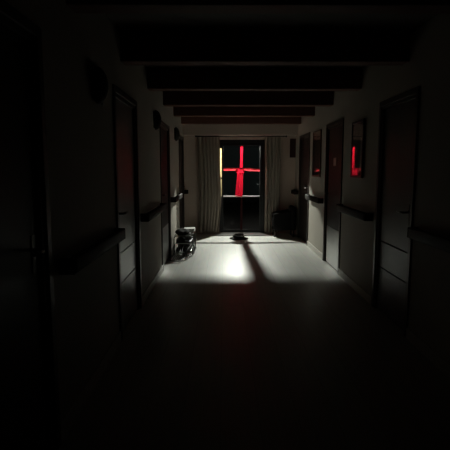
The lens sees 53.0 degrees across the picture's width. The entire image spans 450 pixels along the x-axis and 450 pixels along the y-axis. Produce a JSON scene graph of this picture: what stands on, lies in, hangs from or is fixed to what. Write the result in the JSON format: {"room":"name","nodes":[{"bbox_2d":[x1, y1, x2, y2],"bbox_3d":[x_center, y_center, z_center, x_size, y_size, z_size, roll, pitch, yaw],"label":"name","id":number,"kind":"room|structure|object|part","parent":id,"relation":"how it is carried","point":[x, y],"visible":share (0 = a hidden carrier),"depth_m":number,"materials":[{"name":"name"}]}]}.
{"room":"hospital interior","nodes":[
{"label":"hospital interior","id":0,"kind":"room"},
{"bbox_2d":[5,0,184,421],"bbox_3d":[-0.939,-0.360,4.125,0.160,2.500,11.800,0,7,0],"label":"wall","id":1,"kind":"structure","parent":0,"point":[79,130],"depth_m":2.79,"materials":[{"name":"paint"}]},
{"bbox_2d":[0,0,61,449],"bbox_3d":[-0.892,0.173,1.718,0.163,2.045,0.960,0,7,0],"label":"door","id":2,"kind":"structure","parent":1,"relation":"in","point":[29,383],"depth_m":1.96,"materials":[{"name":"laminate"}]},
{"bbox_3d":[-0.870,0.134,2.051,0.005,0.180,0.040,0,7,0],"label":"handle plate","id":3,"kind":"part","parent":2,"relation":"part of","materials":[{"name":"silver metal"}]},
{"bbox_3d":[-0.842,0.121,1.996,0.061,0.017,0.124,0,7,0],"label":"lever handle","id":4,"kind":"part","parent":2,"relation":"part of","materials":[{"name":"silver metal"}]},
{"bbox_2d":[58,228,125,274],"bbox_3d":[-0.811,0.140,2.899,0.090,0.088,1.200,0,7,0],"label":"handrail","id":5,"kind":"object","parent":1,"relation":"attached to","point":[72,265],"visible":1,"depth_m":2.56,"materials":[{"name":"brown wood"}]},
{"bbox_2d":[91,66,107,105],"bbox_3d":[-0.812,-0.911,2.957,0.089,0.254,0.170,0,7,0],"label":"wall lamp","id":6,"kind":"object","parent":1,"relation":"attached to","point":[99,78],"visible":1,"depth_m":2.90,"materials":[{"name":"brown metal"}]},
{"bbox_3d":[-0.849,-0.918,2.956,0.016,0.200,0.120,0,7,0],"label":"plate","id":7,"kind":"part","parent":6,"relation":"part of","materials":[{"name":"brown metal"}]},
{"bbox_2d":[61,244,177,442],"bbox_3d":[-0.852,0.843,4.197,0.014,0.095,11.320,0,7,0],"label":"baseboard","id":8,"kind":"structure","parent":1,"relation":"attached to","point":[69,419],"depth_m":2.91,"materials":[{"name":"grey paint"}]},
{"bbox_2d":[112,84,141,341],"bbox_3d":[-0.897,-0.117,4.015,0.163,2.045,0.930,0,7,0],"label":"door","id":9,"kind":"structure","parent":1,"relation":"in","point":[125,116],"depth_m":4.02,"materials":[{"name":"grey laminate"}]},
{"bbox_2d":[140,203,166,221],"bbox_3d":[-0.817,-0.162,5.290,0.090,0.088,1.420,0,7,0],"label":"handrail","id":10,"kind":"object","parent":1,"relation":"attached to","point":[150,215],"visible":1,"depth_m":4.90,"materials":[{"name":"brown wood"}]},
{"bbox_2d":[153,110,160,130],"bbox_3d":[-0.818,-1.270,5.482,0.089,0.254,0.170,0,7,0],"label":"wall lamp","id":11,"kind":"object","parent":1,"relation":"attached to","point":[156,115],"visible":1,"depth_m":5.42,"materials":[{"name":"brown metal"}]},
{"bbox_2d":[159,120,170,266],"bbox_3d":[-0.903,-0.438,6.555,0.163,2.045,1.010,0,7,0],"label":"door","id":12,"kind":"structure","parent":1,"relation":"in","point":[164,128],"depth_m":6.69,"materials":[{"name":"laminate"}]},
{"bbox_3d":[-0.880,0.289,6.647,0.004,0.540,0.800,0,7,0],"label":"kick plate","id":13,"kind":"part","parent":12,"relation":"part of","materials":[{"name":"grey metal"}]},
{"bbox_2d":[174,127,179,141],"bbox_3d":[-0.823,-1.558,7.764,0.089,0.254,0.170,0,7,0],"label":"wall lamp","id":14,"kind":"object","parent":1,"relation":"attached to","point":[176,130],"visible":1,"depth_m":7.71,"materials":[{"name":"brown metal"}]},
{"bbox_2d":[171,193,183,201],"bbox_3d":[-0.822,-0.483,7.829,0.090,0.088,1.340,0,7,0],"label":"handrail","id":15,"kind":"object","parent":1,"relation":"attached to","point":[179,196],"visible":0.94,"depth_m":7.37,"materials":[{"name":"brown wood"}]},
{"bbox_3d":[-0.800,-0.483,7.829,0.045,0.088,1.300,0,7,0],"label":"rail","id":16,"kind":"part","parent":15,"relation":"part of","materials":[{"name":"brown wood"}]},
{"bbox_2d":[179,135,184,227],"bbox_3d":[-0.908,-0.748,9.015,0.163,2.045,0.930,0,7,0],"label":"door","id":17,"kind":"structure","parent":1,"relation":"in","point":[181,138],"depth_m":9.21,"materials":[{"name":"laminate"}]},
{"bbox_2d":[183,124,297,232],"bbox_3d":[0.318,-1.065,9.704,2.380,2.500,0.520,0,7,0],"label":"wall","id":18,"kind":"structure","parent":0,"point":[288,165],"depth_m":9.60,"materials":[{"name":"paint"}]},
{"bbox_2d":[195,135,286,136],"bbox_3d":[0.339,-1.867,9.509,1.939,0.040,0.105,0,7,0],"label":"rail","id":19,"kind":"object","parent":18,"relation":"attached to","point":[195,135],"visible":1,"depth_m":9.47,"materials":[{"name":"black metal"}]},
{"bbox_2d":[197,137,220,232],"bbox_3d":[-0.335,-0.845,9.605,0.511,2.020,0.079,0,7,0],"label":"curtain","id":20,"kind":"object","parent":19,"relation":"hanging from","point":[208,148],"visible":1,"depth_m":9.60,"materials":[{"name":"beige fabric"}]},
{"bbox_3d":[0.339,-1.863,9.477,1.900,0.020,0.020,0,7,0],"label":"rod","id":21,"kind":"part","parent":19,"relation":"part of","materials":[{"name":"black metal"}]},
{"bbox_2d":[264,137,280,231],"bbox_3d":[1.011,-0.846,9.607,0.344,2.020,0.079,0,7,0],"label":"curtain","id":22,"kind":"object","parent":19,"relation":"hanging from","point":[272,144],"visible":0.86,"depth_m":9.59,"materials":[{"name":"beige fabric"}]},
{"bbox_2d":[219,140,264,232],"bbox_3d":[0.368,-0.834,9.829,0.990,2.010,0.330,0,7,0],"label":"door","id":23,"kind":"structure","parent":18,"relation":"in","point":[244,214],"depth_m":9.81,"materials":[{"name":"black"}]},
{"bbox_3d":[-0.097,-0.801,9.767,0.058,1.962,0.058,0,7,0],"label":"panel","id":24,"kind":"part","parent":23,"relation":"part of","materials":[{"name":"black"}]},
{"bbox_3d":[0.358,-0.257,9.838,0.782,0.713,0.004,0,7,0],"label":"pane","id":25,"kind":"part","parent":23,"relation":"part of","materials":[{"name":"glass"}]},
{"bbox_2d":[223,146,259,195],"bbox_3d":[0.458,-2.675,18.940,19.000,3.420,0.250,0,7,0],"label":"window","id":26,"kind":"structure","parent":23,"relation":"attached to","point":[231,154],"depth_m":18.85,"materials":[{"name":"glass"}]},
{"bbox_2d":[224,146,259,196],"bbox_3d":[0.359,-1.145,9.665,0.778,1.092,0.063,0,7,0],"label":"cross","id":27,"kind":"object","parent":23,"relation":"attached to","point":[239,184],"visible":1,"depth_m":9.67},
{"bbox_2d":[290,139,295,157],"bbox_3d":[1.441,-1.634,9.586,0.125,0.400,0.013,0,7,0],"label":"wall sign","id":28,"kind":"object","parent":18,"relation":"attached to","point":[292,141],"visible":1,"depth_m":9.58,"materials":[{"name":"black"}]},
{"bbox_2d":[58,233,449,449],"bbox_3d":[0.331,0.929,4.291,2.980,0.100,11.800,0,7,0],"label":"floor","id":29,"kind":"structure","parent":0,"point":[257,342],"depth_m":3.18,"materials":[{"name":"tile"}]},
{"bbox_2d":[169,230,196,261],"bbox_3d":[-0.678,0.311,7.433,0.358,0.336,1.242,0,7,0],"label":"shoe rack","id":30,"kind":"object","parent":29,"relation":"on","point":[194,236],"visible":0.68,"depth_m":7.25,"materials":[{"name":"grey metal"}]},
{"bbox_2d":[175,228,189,234],"bbox_3d":[-0.703,0.100,7.426,0.247,0.089,0.390,0,7,0],"label":"cloth bag","id":31,"kind":"object","parent":30,"relation":"on","point":[182,231],"visible":1,"depth_m":7.31,"materials":[{"name":"black fabric"}]},
{"bbox_3d":[-0.671,0.327,7.267,0.316,0.326,0.016,0,7,0],"label":"frame","id":32,"kind":"part","parent":30,"relation":"part of","materials":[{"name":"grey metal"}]},
{"bbox_2d":[176,239,191,243],"bbox_3d":[-0.665,0.262,7.354,0.263,0.085,0.086,0,7,0],"label":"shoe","id":33,"kind":"object","parent":30,"relation":"on","point":[178,241],"visible":0.97,"depth_m":7.32,"materials":[{"name":"black leather"}]},
{"bbox_2d":[176,247,191,252],"bbox_3d":[-0.665,0.407,7.373,0.263,0.085,0.086,0,7,0],"label":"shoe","id":34,"kind":"object","parent":30,"relation":"on","point":[177,249],"visible":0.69,"depth_m":7.34,"materials":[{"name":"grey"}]},
{"bbox_2d":[185,227,194,231],"bbox_3d":[-0.617,0.076,7.769,0.200,0.053,0.220,0,7,0],"label":"folded towel","id":35,"kind":"object","parent":30,"relation":"on","point":[192,229],"visible":0.62,"depth_m":7.69,"materials":[{"name":"white fabric"}]},
{"bbox_2d":[230,233,247,239],"bbox_3d":[0.280,0.221,9.060,0.374,0.110,0.374,0,7,0],"label":"weight","id":36,"kind":"object","parent":29,"relation":"on","point":[238,236],"visible":1,"depth_m":8.97,"materials":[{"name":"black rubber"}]},
{"bbox_3d":[0.280,0.203,9.058,0.230,0.074,0.230,0,7,0],"label":"knob","id":37,"kind":"part","parent":36,"relation":"part of","materials":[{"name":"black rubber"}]},
{"bbox_2d":[271,205,295,236],"bbox_3d":[1.217,-0.085,9.406,0.465,0.630,0.410,0,7,0],"label":"armchair","id":38,"kind":"object","parent":29,"relation":"on","point":[283,219],"visible":1,"depth_m":9.21,"materials":[{"name":"black fabric"}]},
{"bbox_3d":[1.171,-0.134,9.574,0.365,0.406,0.065,0,7,0],"label":"armrest","id":39,"kind":"part","parent":38,"relation":"part of","materials":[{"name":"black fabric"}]},
{"bbox_3d":[1.172,-0.091,9.232,0.365,0.406,0.065,0,7,0],"label":"armrest","id":40,"kind":"part","parent":38,"relation":"part of","materials":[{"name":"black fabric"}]},
{"bbox_3d":[1.397,-0.154,9.398,0.105,0.490,0.400,0,7,0],"label":"backrest","id":41,"kind":"part","parent":38,"relation":"part of","materials":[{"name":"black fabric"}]},
{"bbox_2d":[105,14,437,68],"bbox_3d":[0.331,-1.660,3.964,2.700,0.120,11.800,0,7,0],"label":"ceiling","id":42,"kind":"structure","parent":0,"point":[124,23],"depth_m":3.45,"materials":[{"name":"paint"}]},
{"bbox_2d":[181,117,300,123],"bbox_3d":[0.320,-2.122,8.980,2.380,0.220,0.150,0,7,0],"label":"beam","id":43,"kind":"structure","parent":42,"relation":"attached to","point":[184,120],"depth_m":8.91,"materials":[{"name":"brown wood"}]},
{"bbox_2d":[173,107,314,116],"bbox_3d":[0.323,-1.953,7.641,2.380,0.220,0.150,0,7,0],"label":"beam","id":44,"kind":"structure","parent":42,"relation":"attached to","point":[177,111],"depth_m":7.57,"materials":[{"name":"brown wood"}]},
{"bbox_2d":[163,91,333,106],"bbox_3d":[0.326,-1.790,6.351,2.380,0.220,0.150,0,7,0],"label":"beam","id":45,"kind":"structure","parent":42,"relation":"attached to","point":[170,98],"depth_m":6.28,"materials":[{"name":"brown wood"}]},
{"bbox_2d":[147,69,361,90],"bbox_3d":[0.328,-1.627,5.062,2.380,0.220,0.150,0,7,0],"label":"beam","id":46,"kind":"structure","parent":42,"relation":"attached to","point":[157,79],"depth_m":4.99,"materials":[{"name":"brown wood"}]},
{"bbox_2d":[66,0,449,13],"bbox_3d":[0.334,-1.301,2.482,2.380,0.220,0.150,0,7,0],"label":"beam","id":47,"kind":"structure","parent":42,"relation":"attached to","point":[77,6],"depth_m":2.45,"materials":[{"name":"brown wood"}]},
{"bbox_2d":[120,34,410,64],"bbox_3d":[0.331,-1.464,3.772,2.380,0.220,0.150,0,7,0],"label":"beam","id":48,"kind":"structure","parent":42,"relation":"attached to","point":[136,49],"depth_m":3.70,"materials":[{"name":"brown wood"}]},
{"bbox_2d":[295,14,449,363],"bbox_3d":[1.601,-0.361,4.131,0.160,2.500,11.800,0,7,0],"label":"wall","id":49,"kind":"structure","parent":0,"point":[428,66],"depth_m":3.60,"materials":[{"name":"paint"}]},
{"bbox_2d":[297,132,309,242],"bbox_3d":[1.549,-0.701,8.644,0.163,2.045,1.090,0,7,0],"label":"door","id":50,"kind":"structure","parent":49,"relation":"in","point":[304,140],"depth_m":8.78,"materials":[{"name":"laminate"}]},
{"bbox_2d":[305,194,322,203],"bbox_3d":[1.468,-0.439,7.482,0.090,0.088,1.110,0,7,0],"label":"handrail","id":51,"kind":"object","parent":49,"relation":"attached to","point":[307,196],"visible":1,"depth_m":7.22,"materials":[{"name":"brown wood"}]},
{"bbox_3d":[1.446,-0.439,7.482,0.045,0.088,1.070,0,7,0],"label":"rail","id":52,"kind":"part","parent":51,"relation":"part of","materials":[{"name":"brown wood"}]},
{"bbox_2d":[312,129,321,176],"bbox_3d":[1.487,-1.156,7.316,0.022,0.740,0.500,0,7,-3],"label":"picture","id":53,"kind":"object","parent":49,"relation":"attached to","point":[317,135],"visible":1,"depth_m":7.29,"materials":[{"name":"brown wood"}]},
{"bbox_2d":[313,132,319,174],"bbox_3d":[1.491,-1.156,7.316,0.006,0.684,0.444,0,7,-3],"label":"print","id":54,"kind":"object","parent":53,"relation":"attached to","point":[316,135],"depth_m":7.33},
{"bbox_2d":[322,118,343,273],"bbox_3d":[1.554,-0.411,6.342,0.163,2.045,0.970,0,7,0],"label":"door","id":55,"kind":"structure","parent":49,"relation":"in","point":[334,130],"depth_m":6.38,"materials":[{"name":"laminate"}]},
{"bbox_3d":[1.532,0.316,6.434,0.004,0.540,0.760,0,7,0],"label":"kick plate","id":56,"kind":"part","parent":55,"relation":"part of","materials":[{"name":"grey metal"}]},
{"bbox_2d":[336,204,372,220],"bbox_3d":[1.474,-0.153,5.215,0.090,0.088,1.180,0,7,0],"label":"handrail","id":57,"kind":"object","parent":49,"relation":"attached to","point":[364,216],"visible":1,"depth_m":4.98,"materials":[{"name":"brown wood"}]},
{"bbox_2d":[350,118,364,177],"bbox_3d":[1.502,-0.858,5.116,0.022,0.640,0.460,0,7,1],"label":"picture","id":58,"kind":"object","parent":49,"relation":"attached to","point":[358,127],"visible":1,"depth_m":5.11,"materials":[{"name":"black"}]},
{"bbox_2d":[352,122,362,174],"bbox_3d":[1.506,-0.858,5.116,0.006,0.584,0.404,0,7,1],"label":"print","id":59,"kind":"object","parent":58,"relation":"attached to","point":[357,127],"depth_m":5.11,"materials":[{"name":"grey"}]},
{"bbox_2d":[294,230,449,378],"bbox_3d":[1.514,0.843,4.202,0.014,0.095,11.320,0,7,0],"label":"baseboard","id":60,"kind":"structure","parent":49,"relation":"attached to","point":[426,350],"depth_m":3.59,"materials":[{"name":"grey paint"}]},
{"bbox_2d":[371,86,419,337],"bbox_3d":[1.560,-0.125,4.080,0.163,2.045,0.890,0,7,0],"label":"door","id":61,"kind":"structure","parent":49,"relation":"in","point":[398,114],"depth_m":4.07,"materials":[{"name":"grey laminate"}]},
{"bbox_3d":[1.509,-0.111,3.833,0.061,0.017,0.124,0,7,0],"label":"lever handle","id":62,"kind":"part","parent":61,"relation":"part of","materials":[{"name":"brown metal"}]},
{"bbox_3d":[1.537,-0.085,3.783,0.005,0.180,0.040,0,7,0],"label":"handle plate","id":63,"kind":"part","parent":61,"relation":"part of","materials":[{"name":"silver metal"}]},
{"bbox_2d":[407,227,449,252],"bbox_3d":[1.482,0.315,1.515,0.090,0.088,4.120,0,7,0],"label":"handrail","id":64,"kind":"object","parent":49,"relation":"attached to","point":[433,240],"visible":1,"depth_m":3.17,"materials":[{"name":"brown wood"}]}
]}

